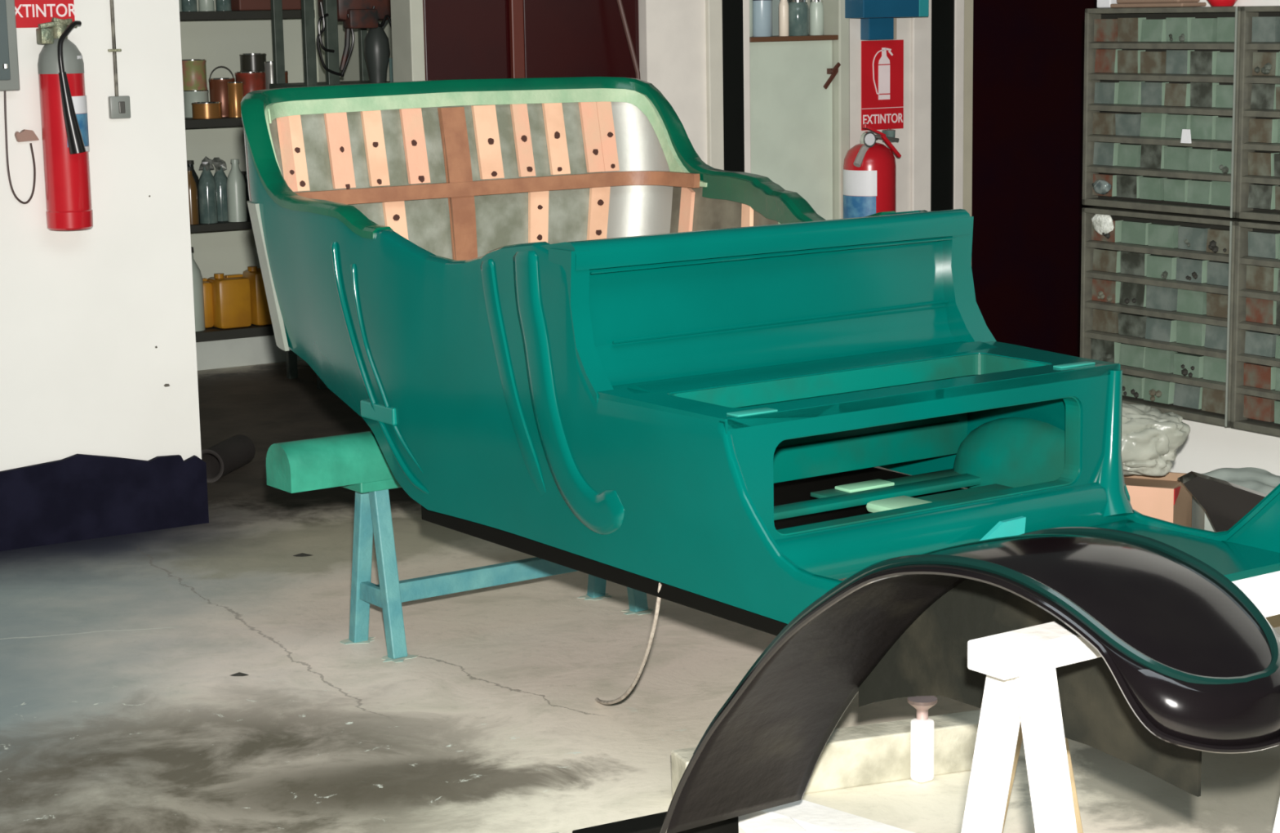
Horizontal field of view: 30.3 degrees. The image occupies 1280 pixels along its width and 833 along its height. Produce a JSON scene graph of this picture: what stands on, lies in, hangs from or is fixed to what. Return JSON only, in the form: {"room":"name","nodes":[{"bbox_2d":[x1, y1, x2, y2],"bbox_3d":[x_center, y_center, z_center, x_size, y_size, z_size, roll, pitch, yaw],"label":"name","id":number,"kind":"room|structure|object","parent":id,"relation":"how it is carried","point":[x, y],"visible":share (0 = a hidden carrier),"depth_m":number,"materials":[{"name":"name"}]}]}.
{"room":"car restoration workshop","nodes":[
{"label":"car restoration workshop","id":0,"kind":"room"},
{"bbox_2d":[0,0,201,471],"bbox_3d":[-2.504,-0.876,6.502,2.574,2.700,0.140,-7,12,-31],"label":"wall","id":1,"kind":"structure","parent":0,"point":[84,313],"depth_m":7.05,"materials":[{"name":"white paint"}]},
{"bbox_2d":[0,0,20,90],"bbox_3d":[-1.916,-1.125,6.708,0.278,0.400,0.073,-7,12,-31],"label":"meter box","id":2,"kind":"object","parent":1,"relation":"attached to","point":[9,64],"visible":1,"depth_m":6.76,"materials":[{"name":"grey paint"}]},
{"bbox_2d":[4,90,35,204],"bbox_3d":[-1.804,-0.784,6.866,0.085,0.333,0.009,-7,11,-31],"label":"cable loop","id":3,"kind":"object","parent":2,"relation":"hanging from","point":[5,98],"visible":1,"depth_m":6.86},
{"bbox_2d":[14,128,39,142],"bbox_3d":[-1.786,-0.819,6.873,0.068,0.036,0.017,-7,11,-31],"label":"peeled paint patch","id":4,"kind":"object","parent":1,"relation":"attached to","point":[24,135],"visible":1,"depth_m":6.87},
{"bbox_2d":[14,0,76,27],"bbox_3d":[-1.742,-1.280,6.834,0.216,0.303,0.006,-7,12,-31],"label":"wall sign","id":5,"kind":"object","parent":1,"relation":"attached to","point":[28,13],"visible":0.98,"depth_m":6.85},
{"bbox_2d":[35,17,93,230],"bbox_3d":[-1.664,-0.849,6.846,0.134,0.610,0.186,-7,12,-31],"label":"fire extinguisher","id":6,"kind":"object","parent":1,"relation":"attached to","point":[60,64],"visible":1,"depth_m":6.81,"materials":[{"name":"red paint"}]},
{"bbox_2d":[0,453,208,551],"bbox_3d":[-2.438,0.336,6.644,2.580,0.262,0.020,-7,12,-31],"label":"baseboard","id":7,"kind":"structure","parent":1,"relation":"attached to","point":[75,497],"depth_m":7.12,"materials":[{"name":"paint"}]},
{"bbox_2d":[107,0,121,96],"bbox_3d":[-1.560,-1.432,6.920,0.038,0.980,0.016,-7,12,-32],"label":"conduit","id":8,"kind":"object","parent":1,"relation":"attached to","point":[113,50],"visible":1,"depth_m":6.97,"materials":[{"name":"grey metal"}]},
{"bbox_2d":[107,95,130,118],"bbox_3d":[-1.544,-0.918,7.005,0.062,0.066,0.028,-7,12,-32],"label":"wall switch","id":9,"kind":"object","parent":1,"relation":"attached to","point":[119,107],"visible":1,"depth_m":7.00,"materials":[{"name":"grey paint"}]},
{"bbox_2d":[179,0,318,278],"bbox_3d":[-2.044,-1.594,10.616,3.800,2.700,0.120,-7,12,-31],"label":"wall","id":10,"kind":"structure","parent":0,"point":[221,42],"depth_m":10.71,"materials":[{"name":"paint"}]},
{"bbox_2d":[184,116,243,128],"bbox_3d":[-2.148,-1.282,10.349,1.480,0.038,0.300,-7,12,-31],"label":"wall shelf","id":11,"kind":"object","parent":10,"relation":"attached to","point":[190,122],"visible":0.02,"depth_m":10.35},
{"bbox_2d":[183,89,208,117],"bbox_3d":[-1.979,-1.395,10.522,0.116,0.119,0.116,-7,12,-31],"label":"tin","id":12,"kind":"object","parent":11,"relation":"on","point":[194,95],"visible":0.72,"depth_m":10.47,"materials":[{"name":"metal"}]},
{"bbox_2d":[182,58,207,90],"bbox_3d":[-1.987,-1.520,10.496,0.120,0.134,0.120,-7,12,-31],"label":"tin","id":13,"kind":"object","parent":12,"relation":"on","point":[193,70],"visible":0.85,"depth_m":10.45,"materials":[{"name":"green metal"}]},
{"bbox_2d":[191,101,222,118],"bbox_3d":[-1.907,-1.349,10.396,0.132,0.069,0.132,-7,12,-31],"label":"tin","id":14,"kind":"object","parent":11,"relation":"on","point":[208,109],"visible":1,"depth_m":10.34,"materials":[{"name":"gold metal"}]},
{"bbox_2d":[208,66,235,116],"bbox_3d":[-1.863,-1.451,10.527,0.122,0.223,0.116,-7,12,-31],"label":"pail","id":15,"kind":"object","parent":11,"relation":"on","point":[218,86],"visible":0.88,"depth_m":10.48,"materials":[{"name":"orange metal"}]},
{"bbox_2d":[226,81,244,117],"bbox_3d":[-1.788,-1.402,10.440,0.072,0.154,0.072,-7,12,-31],"label":"tin","id":16,"kind":"object","parent":11,"relation":"on","point":[235,89],"visible":0.95,"depth_m":10.41,"materials":[{"name":"gold metal"}]},
{"bbox_2d":[235,71,265,96],"bbox_3d":[-1.747,-1.453,10.613,0.140,0.194,0.140,-7,12,-31],"label":"tin","id":17,"kind":"object","parent":11,"relation":"on","point":[255,80],"visible":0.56,"depth_m":10.54,"materials":[{"name":"red metal"}]},
{"bbox_2d":[239,53,266,71],"bbox_3d":[-1.737,-1.590,10.597,0.120,0.079,0.120,-7,12,-31],"label":"tin","id":18,"kind":"object","parent":17,"relation":"on","point":[249,62],"visible":0.94,"depth_m":10.55,"materials":[{"name":"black metal"}]},
{"bbox_2d":[264,61,274,88],"bbox_3d":[-1.639,-1.460,10.513,0.060,0.239,0.060,-7,12,-31],"label":"spray can","id":19,"kind":"object","parent":11,"relation":"on","point":[268,65],"visible":0.42,"depth_m":10.48,"materials":[{"name":"silver metal"}]},
{"bbox_2d":[190,217,252,232],"bbox_3d":[-2.140,-0.831,10.427,1.480,0.033,0.300,-7,12,-31],"label":"wall shelf","id":20,"kind":"object","parent":10,"relation":"attached to","point":[220,225],"visible":0.02,"depth_m":10.44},
{"bbox_2d":[186,166,199,224],"bbox_3d":[-1.980,-0.973,10.398,0.064,0.250,0.064,-7,12,-31],"label":"bottle","id":21,"kind":"object","parent":20,"relation":"on","point":[192,185],"visible":0.73,"depth_m":10.38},
{"bbox_2d":[186,160,199,221],"bbox_3d":[-2.004,-1.008,10.544,0.080,0.270,0.080,-7,12,-31],"label":"bottle","id":22,"kind":"object","parent":20,"relation":"on","point":[189,162],"visible":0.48,"depth_m":10.52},
{"bbox_2d":[198,155,217,223],"bbox_3d":[-1.913,-1.004,10.436,0.080,0.295,0.080,-7,12,-31],"label":"bottle","id":23,"kind":"object","parent":20,"relation":"on","point":[207,195],"visible":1,"depth_m":10.41,"materials":[{"name":"grey glass"}]},
{"bbox_2d":[212,156,227,221],"bbox_3d":[-1.874,-1.016,10.542,0.080,0.282,0.080,-7,12,-31],"label":"bottle","id":24,"kind":"object","parent":20,"relation":"on","point":[220,178],"visible":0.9,"depth_m":10.51,"materials":[{"name":"grey glass"}]},
{"bbox_2d":[226,159,247,222],"bbox_3d":[-1.795,-1.006,10.493,0.084,0.275,0.084,-7,12,-31],"label":"bottle","id":25,"kind":"object","parent":20,"relation":"on","point":[236,184],"visible":1,"depth_m":10.47,"materials":[{"name":"plastic"}]},
{"bbox_2d":[241,171,250,218],"bbox_3d":[-1.790,-1.001,10.658,0.076,0.210,0.076,-7,12,-31],"label":"bottle","id":26,"kind":"object","parent":20,"relation":"on","point":[244,173],"visible":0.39,"depth_m":10.63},
{"bbox_2d":[195,324,274,342],"bbox_3d":[-2.132,-0.357,10.508,1.480,0.042,0.300,-7,12,-31],"label":"wall shelf","id":27,"kind":"object","parent":10,"relation":"attached to","point":[214,333],"visible":0.02,"depth_m":10.54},
{"bbox_2d":[191,246,205,331],"bbox_3d":[-2.003,-0.568,10.497,0.120,0.370,0.120,-7,12,-31],"label":"bottle","id":28,"kind":"object","parent":27,"relation":"on","point":[197,282],"visible":0.31,"depth_m":10.47,"materials":[{"name":"plastic"}]},
{"bbox_2d":[201,275,213,328],"bbox_3d":[-1.976,-0.516,10.606,0.070,0.230,0.160,-7,12,-31],"label":"plastic container","id":29,"kind":"object","parent":27,"relation":"on","point":[207,291],"visible":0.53,"depth_m":10.54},
{"bbox_2d":[207,272,251,328],"bbox_3d":[-1.844,-0.524,10.593,0.155,0.245,0.160,-7,12,-31],"label":"plastic container","id":30,"kind":"object","parent":27,"relation":"on","point":[231,295],"visible":1,"depth_m":10.53,"materials":[{"name":"plastic"}]},
{"bbox_2d":[242,266,271,325],"bbox_3d":[-1.722,-0.549,10.667,0.102,0.265,0.160,-7,12,-31],"label":"plastic container","id":31,"kind":"object","parent":27,"relation":"on","point":[260,314],"visible":0.67,"depth_m":10.60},
{"bbox_2d":[179,9,315,20],"bbox_3d":[-2.156,-1.739,10.270,1.480,0.037,0.300,-7,12,-31],"label":"wall shelf","id":32,"kind":"object","parent":10,"relation":"attached to","point":[286,14],"visible":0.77,"depth_m":10.33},
{"bbox_2d":[181,0,197,11],"bbox_3d":[-1.968,-1.819,10.293,0.070,0.104,0.070,-7,12,-31],"label":"glass jar","id":33,"kind":"object","parent":32,"relation":"on","point":[187,5],"visible":0.98,"depth_m":10.27,"materials":[{"name":"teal glass"}]},
{"bbox_2d":[198,0,214,11],"bbox_3d":[-1.900,-1.827,10.335,0.070,0.104,0.070,-7,12,-31],"label":"glass jar","id":34,"kind":"object","parent":32,"relation":"on","point":[203,5],"visible":1,"depth_m":10.31,"materials":[{"name":"glass"}]},
{"bbox_2d":[215,0,231,10],"bbox_3d":[-1.832,-1.836,10.377,0.070,0.104,0.070,-7,12,-31],"label":"glass jar","id":35,"kind":"object","parent":32,"relation":"on","point":[220,5],"visible":0.98,"depth_m":10.35,"materials":[{"name":"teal glass"}]},
{"bbox_2d":[231,0,301,10],"bbox_3d":[-1.662,-1.871,10.515,0.340,0.120,0.180,-7,12,-31],"label":"storage box","id":36,"kind":"object","parent":32,"relation":"on","point":[237,5],"visible":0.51,"depth_m":10.41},
{"bbox_2d":[195,334,303,370],"bbox_3d":[-2.127,-0.275,10.537,1.500,0.129,0.280,-7,12,-31],"label":"baseboard","id":37,"kind":"structure","parent":10,"relation":"attached to","point":[247,351],"depth_m":10.58,"materials":[{"name":"paint"}]},
{"bbox_2d":[315,0,392,81],"bbox_3d":[-0.618,-1.444,9.598,0.081,2.700,3.140,-7,12,-31],"label":"wall","id":38,"kind":"structure","parent":0,"point":[352,73],"depth_m":10.62,"materials":[{"name":"paint"}]},
{"bbox_2d":[705,0,724,169],"bbox_3d":[0.214,-1.213,8.179,0.058,2.700,0.180,-7,12,-31],"label":"trim","id":39,"kind":"structure","parent":38,"relation":"attached to","point":[713,8],"depth_m":8.11,"materials":[{"name":"paint"}]},
{"bbox_2d":[742,0,751,173],"bbox_3d":[0.330,-1.226,8.245,0.030,2.700,0.150,-7,12,-32],"label":"trim","id":40,"kind":"structure","parent":38,"relation":"attached to","point":[745,2],"depth_m":8.20,"materials":[{"name":"paint"}]},
{"bbox_2d":[0,360,1279,832],"bbox_3d":[0.010,0.556,6.185,14.000,0.100,18.000,-1,10,0],"label":"floor","id":41,"kind":"structure","parent":0,"point":[122,709],"depth_m":5.46,"materials":[{"name":"concrete"}]},
{"bbox_2d":[200,434,255,482],"bbox_3d":[-1.427,0.142,8.103,0.116,0.116,0.303,1,10,12],"label":"drain pipe","id":42,"kind":"object","parent":41,"relation":"on","point":[237,451],"visible":0.77,"depth_m":8.07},
{"bbox_2d":[231,671,248,675],"bbox_3d":[-0.956,0.614,5.629,0.046,0.008,0.018,-1,10,0],"label":"scrap","id":43,"kind":"object","parent":41,"relation":"on","point":[238,673],"visible":1,"depth_m":5.62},
{"bbox_2d":[293,552,311,556],"bbox_3d":[-0.980,0.401,6.865,0.062,0.008,0.029,-1,10,0],"label":"scrap","id":44,"kind":"object","parent":41,"relation":"on","point":[301,554],"visible":1,"depth_m":6.86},
{"bbox_2d":[269,0,390,389],"bbox_3d":[-1.269,-1.196,9.995,0.460,2.100,0.390,-7,12,-31],"label":"wall","id":45,"kind":"structure","parent":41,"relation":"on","point":[330,6],"depth_m":9.74,"materials":[{"name":"paint"}]},
{"bbox_2d":[317,13,334,52],"bbox_3d":[-1.289,-1.572,9.677,0.069,0.161,0.012,-7,11,-31],"label":"cable","id":46,"kind":"object","parent":45,"relation":"hanging from","point":[321,18],"visible":1,"depth_m":9.66,"materials":[{"name":"black rubber"}]},
{"bbox_2d":[269,80,390,88],"bbox_3d":[-1.273,-1.396,9.961,0.460,0.025,0.390,-7,12,-31],"label":"shelf","id":47,"kind":"object","parent":45,"relation":"attached to","point":[277,83],"depth_m":9.85,"materials":[{"name":"grey metal"}]},
{"bbox_2d":[284,71,288,83],"bbox_3d":[-1.613,-1.457,10.625,0.064,0.194,0.064,-7,12,-31],"label":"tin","id":48,"kind":"object","parent":47,"relation":"on","point":[286,72],"visible":0.18,"depth_m":10.60,"materials":[{"name":"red metal"}]},
{"bbox_2d":[316,1,344,76],"bbox_3d":[-1.274,-1.547,9.690,0.118,0.306,0.012,-7,12,-32],"label":"hanging cable","id":49,"kind":"object","parent":45,"relation":"hanging from","point":[320,2],"visible":1,"depth_m":9.66,"materials":[{"name":"black rubber"}]},
{"bbox_2d":[317,0,391,70],"bbox_3d":[-1.181,-1.635,9.861,0.260,0.374,0.250,-7,12,-31],"label":"machine","id":50,"kind":"object","parent":45,"relation":"hanging from","point":[362,15],"visible":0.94,"depth_m":9.75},
{"bbox_2d":[341,13,354,75],"bbox_3d":[-1.209,-1.532,9.734,0.071,0.254,0.012,-7,11,-31],"label":"hanging cable","id":51,"kind":"object","parent":50,"relation":"hanging from","point":[352,29],"visible":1,"depth_m":9.74,"materials":[{"name":"black rubber"}]},
{"bbox_2d":[364,19,390,82],"bbox_3d":[-1.101,-1.533,9.886,0.111,0.265,0.110,-7,12,-31],"label":"vase","id":52,"kind":"object","parent":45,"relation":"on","point":[376,44],"visible":0.94,"depth_m":9.85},
{"bbox_2d":[372,5,391,29],"bbox_3d":[-1.067,-1.644,9.806,0.113,0.124,0.012,-7,11,-31],"label":"cable","id":53,"kind":"object","parent":45,"relation":"hanging from","point":[386,16],"visible":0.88,"depth_m":9.80,"materials":[{"name":"black rubber"}]},
{"bbox_2d":[389,57,393,82],"bbox_3d":[-1.032,-1.452,9.895,0.036,0.100,0.036,-1,10,0],"label":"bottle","id":54,"kind":"object","parent":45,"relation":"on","point":[391,75],"visible":0.39,"depth_m":9.88,"materials":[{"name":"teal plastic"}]},
{"bbox_2d":[339,636,375,644],"bbox_3d":[-0.703,0.562,5.922,0.072,0.001,0.092,9,14,44],"label":"paint overspray","id":55,"kind":"object","parent":41,"relation":"on","point":[347,641],"visible":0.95,"depth_m":5.91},
{"bbox_2d":[381,653,418,662],"bbox_3d":[-0.593,0.588,5.759,0.072,0.001,0.095,6,12,36],"label":"paint overspray","id":56,"kind":"object","parent":41,"relation":"on","point":[386,658],"visible":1,"depth_m":5.75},
{"bbox_2d":[390,0,425,81],"bbox_3d":[-0.740,-1.091,7.567,0.047,2.700,0.140,-7,12,-31],"label":"trim","id":57,"kind":"structure","parent":41,"relation":"on","point":[406,15],"depth_m":7.50,"materials":[{"name":"paint"}]},
{"bbox_2d":[266,430,648,658],"bbox_3d":[-0.437,0.278,5.946,1.030,0.549,0.231,-8,12,-34],"label":"sawhorse","id":58,"kind":"object","parent":41,"relation":"on","point":[357,462],"visible":0.46,"depth_m":5.75,"materials":[{"name":"green wood"}]},
{"bbox_2d":[577,592,611,599],"bbox_3d":[-0.122,0.482,6.328,0.092,0.001,0.075,-8,12,-34],"label":"paint overspray","id":59,"kind":"object","parent":41,"relation":"on","point":[586,596],"visible":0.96,"depth_m":6.31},
{"bbox_2d":[616,0,640,79],"bbox_3d":[0.002,-0.739,7.954,0.136,1.851,0.034,2,10,16],"label":"rod","id":60,"kind":"object","parent":41,"relation":"on","point":[619,2],"visible":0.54,"depth_m":7.87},
{"bbox_2d":[622,606,653,614],"bbox_3d":[-0.003,0.508,6.162,0.088,0.001,0.072,-8,12,-34],"label":"paint overspray","id":61,"kind":"object","parent":41,"relation":"on","point":[649,610],"visible":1,"depth_m":6.15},
{"bbox_2d":[572,811,738,832],"bbox_3d":[0.030,0.782,4.375,0.317,0.070,0.070,-6,11,-28],"label":"floor timber","id":62,"kind":"structure","parent":41,"relation":"on","point":[653,823],"depth_m":4.36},
{"bbox_2d":[738,816,808,832],"bbox_3d":[0.244,0.786,4.328,0.104,0.070,0.090,-4,10,-18],"label":"floor timber","id":63,"kind":"structure","parent":41,"relation":"on","point":[783,824],"depth_m":4.33,"materials":[{"name":"white paint"}]},
{"bbox_2d":[671,709,980,797],"bbox_3d":[0.413,0.690,4.777,0.719,0.100,0.085,-5,10,-20],"label":"platform","id":64,"kind":"structure","parent":41,"relation":"on","point":[860,755],"depth_m":4.76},
{"bbox_2d":[907,695,937,782],"bbox_3d":[0.570,0.653,4.768,0.060,0.172,0.060,-8,12,-34],"label":"clamp","id":65,"kind":"object","parent":64,"relation":"attached to","point":[922,727],"visible":0.98,"depth_m":4.75,"materials":[{"name":"white paint"}]},
{"bbox_2d":[737,799,914,832],"bbox_3d":[0.451,0.792,4.300,0.100,0.060,0.675,-11,14,-44],"label":"floor timber","id":66,"kind":"structure","parent":41,"relation":"on","point":[814,817],"depth_m":4.39,"materials":[{"name":"white paint"}]},
{"bbox_2d":[953,0,964,208],"bbox_3d":[1.130,-1.327,8.749,0.043,2.700,0.172,-7,12,-32],"label":"trim","id":67,"kind":"structure","parent":41,"relation":"on","point":[958,86],"depth_m":8.70,"materials":[{"name":"paint"}]},
{"bbox_2d":[963,0,973,216],"bbox_3d":[1.169,-1.333,8.780,0.050,2.700,0.160,-7,12,-31],"label":"trim","id":68,"kind":"structure","parent":41,"relation":"on","point":[968,4],"depth_m":8.74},
{"bbox_2d":[960,570,1279,832],"bbox_3d":[0.834,0.603,3.536,0.870,0.687,0.350,-8,12,-34],"label":"sawhorse","id":69,"kind":"object","parent":41,"relation":"on","point":[1019,666],"visible":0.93,"depth_m":3.26,"materials":[{"name":"white paint"}]},
{"bbox_2d":[659,526,1279,832],"bbox_3d":[0.499,0.472,3.623,0.323,0.631,1.188,-8,12,-34],"label":"mudguard","id":70,"kind":"object","parent":69,"relation":"on","point":[1188,664],"visible":1,"depth_m":3.56,"materials":[{"name":"black paint"}]},
{"bbox_2d":[1001,613,1279,832],"bbox_3d":[1.145,0.551,4.536,1.180,0.439,0.277,-8,12,-34],"label":"sawhorse","id":71,"kind":"object","parent":41,"relation":"on","point":[1274,620],"visible":0.03,"depth_m":4.26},
{"bbox_2d":[240,76,1279,635],"bbox_3d":[0.226,-0.236,5.239,1.373,0.975,2.702,-8,12,-34],"label":"car","id":72,"kind":"object","parent":71,"relation":"on","point":[572,337],"visible":0.99,"depth_m":5.14,"materials":[{"name":"teal paint"}]},
{"bbox_2d":[595,582,662,704],"bbox_3d":[-0.028,0.488,5.014,0.008,0.431,0.660,-3,10,-13],"label":"cord","id":73,"kind":"object","parent":72,"relation":"hanging from","point":[627,692],"visible":1,"depth_m":4.84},
{"bbox_2d":[773,488,963,529],"bbox_3d":[0.448,0.254,4.976,1.035,0.002,0.480,-8,12,-34],"label":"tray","id":74,"kind":"object","parent":72,"relation":"on","point":[860,509],"depth_m":5.17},
{"bbox_2d":[1124,471,1192,527],"bbox_3d":[1.338,0.302,6.407,0.272,0.278,0.220,4,11,26],"label":"cardboard box","id":75,"kind":"object","parent":41,"relation":"on","point":[1166,498],"visible":0.26,"depth_m":6.28,"materials":[{"name":"cardboard"}]},
{"bbox_2d":[1121,402,1190,476],"bbox_3d":[1.335,0.063,6.347,0.267,0.210,0.189,-2,10,-6],"label":"plastic bag","id":76,"kind":"object","parent":75,"relation":"on","point":[1151,438],"visible":0.54,"depth_m":6.27,"materials":[{"name":"plastic"}]},
{"bbox_2d":[1177,471,1266,532],"bbox_3d":[1.601,0.305,6.243,0.350,0.319,0.070,-1,10,0],"label":"panel","id":77,"kind":"object","parent":41,"relation":"on","point":[1224,503],"visible":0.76,"depth_m":6.21,"materials":[{"name":"paint"}]},
{"bbox_2d":[1191,466,1279,531],"bbox_3d":[1.665,0.290,6.479,0.280,0.267,0.200,-1,10,0],"label":"cover","id":78,"kind":"object","parent":41,"relation":"on","point":[1260,480],"visible":0.2,"depth_m":6.50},
{"bbox_2d":[638,0,911,212],"bbox_3d":[0.451,-1.248,8.360,1.135,2.700,0.200,-7,12,-31],"label":"wall","id":79,"kind":"structure","parent":0,"point":[673,39],"depth_m":8.08,"materials":[{"name":"paint"}]},
{"bbox_2d":[422,0,639,79],"bbox_3d":[-0.363,-1.138,7.801,0.841,2.700,0.078,-7,12,-31],"label":"door","id":80,"kind":"structure","parent":79,"relation":"in","point":[464,39],"depth_m":7.75,"materials":[{"name":"red paint"}]},
{"bbox_2d":[722,0,744,172],"bbox_3d":[0.307,-1.213,8.171,0.090,2.700,0.052,-7,12,-32],"label":"door","id":81,"kind":"structure","parent":79,"relation":"in","point":[732,10],"depth_m":8.16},
{"bbox_2d":[749,35,838,41],"bbox_3d":[0.488,-1.339,8.363,0.380,0.017,0.210,-7,12,-31],"label":"wall shelf","id":82,"kind":"object","parent":79,"relation":"attached to","point":[805,37],"depth_m":8.27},
{"bbox_2d":[749,0,753,36],"bbox_3d":[0.367,-1.414,8.256,0.056,0.170,0.055,-7,12,-32],"label":"glass jar","id":83,"kind":"object","parent":82,"relation":"on","point":[751,16],"visible":0.37,"depth_m":8.24,"materials":[{"name":"glass"}]},
{"bbox_2d":[752,0,772,36],"bbox_3d":[0.427,-1.434,8.279,0.075,0.200,0.075,-7,12,-31],"label":"glass jar","id":84,"kind":"object","parent":82,"relation":"on","point":[762,9],"visible":1,"depth_m":8.26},
{"bbox_2d":[778,0,789,35],"bbox_3d":[0.506,-1.410,8.309,0.036,0.140,0.036,-7,12,-32],"label":"glass jar","id":85,"kind":"object","parent":82,"relation":"on","point":[784,25],"visible":0.98,"depth_m":8.30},
{"bbox_2d":[787,0,808,35],"bbox_3d":[0.559,-1.416,8.366,0.080,0.130,0.079,-7,12,-31],"label":"glass jar","id":86,"kind":"object","parent":82,"relation":"on","point":[798,10],"visible":1,"depth_m":8.33,"materials":[{"name":"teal glass"}]},
{"bbox_2d":[808,0,823,35],"bbox_3d":[0.628,-1.422,8.397,0.052,0.130,0.052,-7,12,-31],"label":"glass jar","id":87,"kind":"object","parent":82,"relation":"on","point":[816,6],"visible":0.96,"depth_m":8.38,"materials":[{"name":"glass"}]},
{"bbox_2d":[749,40,840,219],"bbox_3d":[0.548,-0.617,8.424,0.381,1.430,0.067,-7,12,-31],"label":"door","id":88,"kind":"structure","parent":79,"relation":"in","point":[791,82],"depth_m":8.36,"materials":[{"name":"paint"}]},
{"bbox_2d":[806,0,849,219],"bbox_3d":[0.667,-1.276,8.496,0.048,2.700,0.235,-7,12,-31],"label":"trim","id":89,"kind":"structure","parent":79,"relation":"attached to","point":[835,23],"depth_m":8.42,"materials":[{"name":"paint"}]},
{"bbox_2d":[843,123,901,218],"bbox_3d":[0.814,-0.786,8.427,0.204,0.524,0.198,-7,12,-31],"label":"fire extinguisher","id":90,"kind":"object","parent":79,"relation":"attached to","point":[869,166],"visible":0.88,"depth_m":8.34,"materials":[{"name":"metal"}]},
{"bbox_2d":[861,39,903,130],"bbox_3d":[0.875,-1.196,8.516,0.191,0.319,0.006,-7,11,-31],"label":"wall sign","id":91,"kind":"object","parent":79,"relation":"attached to","point":[882,60],"visible":0.99,"depth_m":8.51,"materials":[{"name":"plastic"}]},
{"bbox_2d":[844,0,928,39],"bbox_3d":[0.876,-1.445,8.407,0.295,0.203,0.120,-7,12,-31],"label":"wall bracket","id":92,"kind":"object","parent":79,"relation":"attached to","point":[877,17],"visible":1,"depth_m":8.38,"materials":[{"name":"metal"}]},
{"bbox_2d":[911,0,931,211],"bbox_3d":[0.972,-1.312,8.675,0.085,2.700,0.212,-7,12,-31],"label":"trim","id":93,"kind":"structure","parent":79,"relation":"attached to","point":[921,26],"depth_m":8.62,"materials":[{"name":"paint"}]},
{"bbox_2d":[930,0,954,211],"bbox_3d":[1.095,-1.312,8.662,0.110,2.700,0.045,-7,12,-31],"label":"door","id":94,"kind":"structure","parent":79,"relation":"in","point":[942,11],"depth_m":8.67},
{"bbox_2d":[772,0,787,35],"bbox_3d":[0.413,-1.981,8.355,0.380,1.253,0.030,-7,12,-31],"label":"wall","id":95,"kind":"structure","parent":0,"point":[775,2],"depth_m":8.47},
{"bbox_2d":[1084,0,1119,207],"bbox_3d":[2.662,-1.523,9.724,2.380,2.700,0.100,-7,12,-31],"label":"wall","id":96,"kind":"structure","parent":0,"point":[1091,3],"depth_m":9.07,"materials":[{"name":"red paint"}]},
{"bbox_2d":[971,0,1087,356],"bbox_3d":[1.458,-1.358,8.894,0.560,2.700,0.050,-7,12,-31],"label":"door","id":97,"kind":"structure","parent":96,"relation":"in","point":[1028,55],"depth_m":8.95,"materials":[{"name":"red paint"}]},
{"bbox_2d":[1163,0,1279,475],"bbox_3d":[2.371,-0.861,5.924,0.120,2.700,3.180,-7,12,-31],"label":"wall","id":98,"kind":"structure","parent":0,"point":[1207,447],"depth_m":7.01,"materials":[{"name":"white paint"}]},
{"bbox_2d":[1080,206,1248,426],"bbox_3d":[1.577,-0.312,7.102,0.106,0.600,0.635,-7,12,-31],"label":"upper cabinet","id":99,"kind":"object","parent":98,"relation":"attached to","point":[1157,288],"visible":0.92,"depth_m":7.07,"materials":[{"name":"grey metal"}]},
{"bbox_2d":[1091,213,1114,234],"bbox_3d":[1.422,-0.594,7.245,0.023,0.073,0.094,-7,12,-31],"label":"packet","id":100,"kind":"object","parent":99,"relation":"in","point":[1101,223],"visible":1,"depth_m":7.23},
{"bbox_2d":[1082,5,1246,217],"bbox_3d":[1.566,-0.910,6.998,0.106,0.598,0.635,-7,12,-31],"label":"upper cabinet","id":101,"kind":"object","parent":98,"relation":"attached to","point":[1152,74],"visible":0.91,"depth_m":6.99,"materials":[{"name":"green metal"}]},
{"bbox_2d":[1092,179,1111,194],"bbox_3d":[1.415,-0.703,7.231,0.027,0.046,0.083,-7,12,-31],"label":"packet","id":102,"kind":"object","parent":101,"relation":"in","point":[1100,186],"visible":1,"depth_m":7.22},
{"bbox_2d":[1097,0,1117,8],"bbox_3d":[1.428,-1.275,7.159,0.060,0.070,0.060,-7,12,-31],"label":"carton","id":103,"kind":"object","parent":101,"relation":"on","point":[1100,3],"visible":0.61,"depth_m":7.14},
{"bbox_2d":[1110,0,1206,7],"bbox_3d":[1.534,-1.258,6.990,0.100,0.090,0.300,-7,12,-31],"label":"wooden tray","id":104,"kind":"object","parent":101,"relation":"on","point":[1121,3],"visible":1,"depth_m":6.94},
{"bbox_2d":[1180,128,1191,142],"bbox_3d":[1.593,-0.818,6.884,0.008,0.040,0.036,-7,11,-31],"label":"paper tag","id":105,"kind":"object","parent":101,"relation":"attached to","point":[1186,135],"visible":1,"depth_m":6.88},
{"bbox_2d":[1207,0,1237,6],"bbox_3d":[1.673,-1.218,6.774,0.090,0.080,0.090,-1,10,0],"label":"bowl","id":106,"kind":"object","parent":101,"relation":"on","point":[1213,2],"visible":1,"depth_m":6.75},
{"bbox_2d":[1231,219,1279,435],"bbox_3d":[1.918,-0.226,6.567,0.106,0.600,0.635,-7,12,-31],"label":"upper cabinet","id":107,"kind":"object","parent":98,"relation":"attached to","point":[1255,368],"visible":0.95,"depth_m":6.76,"materials":[{"name":"metal"}]},
{"bbox_2d":[1235,5,1279,222],"bbox_3d":[1.907,-0.824,6.464,0.106,0.598,0.635,-7,12,-31],"label":"upper cabinet","id":108,"kind":"object","parent":98,"relation":"attached to","point":[1258,178],"visible":1,"depth_m":6.66,"materials":[{"name":"green metal"}]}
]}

